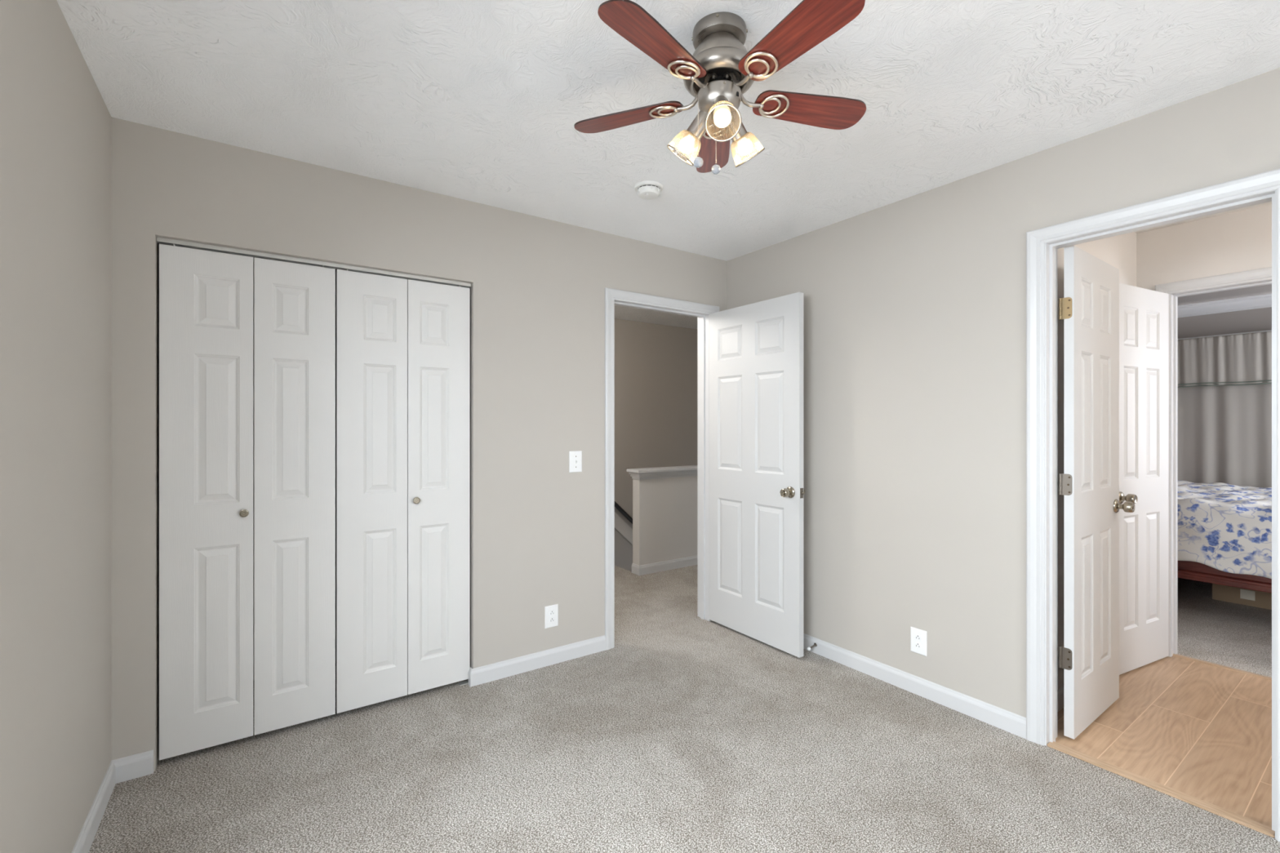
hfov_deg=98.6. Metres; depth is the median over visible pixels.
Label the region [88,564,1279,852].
floor
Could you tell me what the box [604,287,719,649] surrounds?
door frame
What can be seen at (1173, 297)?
door frame
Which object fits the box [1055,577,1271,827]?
floor
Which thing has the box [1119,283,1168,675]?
door
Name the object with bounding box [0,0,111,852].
wall
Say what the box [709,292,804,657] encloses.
door
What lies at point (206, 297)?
door
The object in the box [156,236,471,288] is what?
closet track
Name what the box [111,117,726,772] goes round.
wall
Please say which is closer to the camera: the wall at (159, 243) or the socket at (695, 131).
the socket at (695, 131)
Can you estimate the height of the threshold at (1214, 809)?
0.009 m
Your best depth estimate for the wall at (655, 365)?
6.07 m
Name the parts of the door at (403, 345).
knob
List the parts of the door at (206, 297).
knob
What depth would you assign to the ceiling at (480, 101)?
1.85 m
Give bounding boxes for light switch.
[568,450,582,472]
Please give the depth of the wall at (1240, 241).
3.00 m
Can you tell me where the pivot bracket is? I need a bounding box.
[457,679,468,685]
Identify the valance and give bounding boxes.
[1177,331,1271,387]
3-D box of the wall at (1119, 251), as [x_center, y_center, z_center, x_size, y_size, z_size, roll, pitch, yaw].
[2.281,0.090,2.861,1.485,2.440,0.115,0,0,-35]
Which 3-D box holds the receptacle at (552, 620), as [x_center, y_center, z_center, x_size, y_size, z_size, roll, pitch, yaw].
[-0.483,1.067,3.019,0.034,0.027,0.003,0,0,-35]
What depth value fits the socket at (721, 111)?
1.48 m
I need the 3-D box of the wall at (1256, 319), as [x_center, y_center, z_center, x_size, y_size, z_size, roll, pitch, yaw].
[5.667,0.090,4.561,0.115,2.440,4.200,0,0,-35]
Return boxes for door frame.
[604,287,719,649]
[1026,168,1279,841]
[1155,266,1271,657]
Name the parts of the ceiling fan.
blade, blade, lamp shade, blade arm, pull chain, blade arm, blade, bulb, lamp shade, blade arm, lamp shade, blade arm, blade, blade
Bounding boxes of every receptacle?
[549,610,555,615]
[549,617,555,622]
[914,634,921,640]
[914,642,921,648]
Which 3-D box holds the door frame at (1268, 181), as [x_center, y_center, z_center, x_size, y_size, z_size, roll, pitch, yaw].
[1.884,0.251,2.031,0.147,2.118,0.749,0,0,-35]
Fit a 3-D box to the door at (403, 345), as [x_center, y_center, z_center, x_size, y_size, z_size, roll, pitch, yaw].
[-1.109,0.282,2.626,0.594,2.003,0.054,0,0,-35]
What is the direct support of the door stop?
attached to the wall at (914, 307)
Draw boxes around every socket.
[687,111,707,140]
[712,95,731,117]
[731,122,746,142]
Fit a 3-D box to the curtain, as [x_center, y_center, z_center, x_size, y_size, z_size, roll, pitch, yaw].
[5.527,0.130,4.484,0.025,1.760,1.736,0,0,-35]
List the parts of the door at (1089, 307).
knob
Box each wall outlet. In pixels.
[544,604,558,628]
[910,626,926,656]
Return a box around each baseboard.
[71,633,1026,852]
[468,635,605,687]
[631,555,697,575]
[1057,686,1063,711]
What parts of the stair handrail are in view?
rail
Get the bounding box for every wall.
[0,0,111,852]
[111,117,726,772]
[159,243,462,679]
[614,318,697,571]
[626,465,697,565]
[726,67,1279,717]
[1057,231,1136,690]
[1136,204,1271,290]
[1177,306,1271,338]
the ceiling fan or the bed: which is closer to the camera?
the ceiling fan
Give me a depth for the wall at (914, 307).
2.59 m
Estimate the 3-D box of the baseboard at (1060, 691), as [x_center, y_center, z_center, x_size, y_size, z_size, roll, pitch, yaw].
[2.337,1.268,2.781,1.485,0.084,0.080,0,0,-35]
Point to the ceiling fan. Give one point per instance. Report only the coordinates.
(720, 69)
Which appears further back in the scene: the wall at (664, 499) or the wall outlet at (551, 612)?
the wall at (664, 499)
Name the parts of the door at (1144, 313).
knob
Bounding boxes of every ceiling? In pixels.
[56,0,1279,328]
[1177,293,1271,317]
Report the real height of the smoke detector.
0.048 m
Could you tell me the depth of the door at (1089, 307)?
2.40 m
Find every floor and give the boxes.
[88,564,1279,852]
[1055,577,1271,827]
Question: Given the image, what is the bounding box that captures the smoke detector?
[634,180,662,199]
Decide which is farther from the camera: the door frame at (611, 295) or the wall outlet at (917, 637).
the door frame at (611, 295)
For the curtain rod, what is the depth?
4.88 m
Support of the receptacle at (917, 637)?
attached to the wall outlet at (917, 637)
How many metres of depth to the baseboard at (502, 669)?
2.96 m
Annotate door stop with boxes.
[807,643,817,650]
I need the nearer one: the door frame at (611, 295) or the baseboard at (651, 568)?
the door frame at (611, 295)
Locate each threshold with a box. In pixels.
[1046,741,1275,837]
[1173,653,1271,680]
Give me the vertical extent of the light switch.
0.120 m
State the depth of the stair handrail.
5.83 m
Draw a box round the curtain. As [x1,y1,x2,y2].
[1177,383,1271,488]
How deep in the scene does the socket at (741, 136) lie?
1.60 m
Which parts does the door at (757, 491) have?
knob, latch plate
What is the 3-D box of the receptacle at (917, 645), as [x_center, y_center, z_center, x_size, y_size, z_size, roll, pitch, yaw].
[1.353,1.071,2.680,0.003,0.027,0.034,0,0,-35]
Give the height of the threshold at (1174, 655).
0.018 m
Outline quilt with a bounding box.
[1177,480,1271,578]
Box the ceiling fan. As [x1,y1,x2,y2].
[573,0,866,174]
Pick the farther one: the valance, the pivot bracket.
the valance
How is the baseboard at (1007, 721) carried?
attached to the wall at (914, 307)
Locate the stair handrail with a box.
[614,501,632,545]
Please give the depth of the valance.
4.87 m
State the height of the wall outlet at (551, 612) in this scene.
0.120 m
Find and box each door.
[159,243,335,759]
[336,268,470,713]
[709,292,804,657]
[1058,245,1134,739]
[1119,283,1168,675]
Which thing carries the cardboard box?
on the floor at (1202, 731)
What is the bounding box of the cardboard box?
[1212,583,1271,609]
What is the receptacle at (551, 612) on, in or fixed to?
attached to the wall outlet at (551, 612)
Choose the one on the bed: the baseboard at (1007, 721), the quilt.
the quilt
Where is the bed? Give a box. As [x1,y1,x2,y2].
[1177,560,1271,593]
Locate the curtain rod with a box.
[1177,329,1271,339]

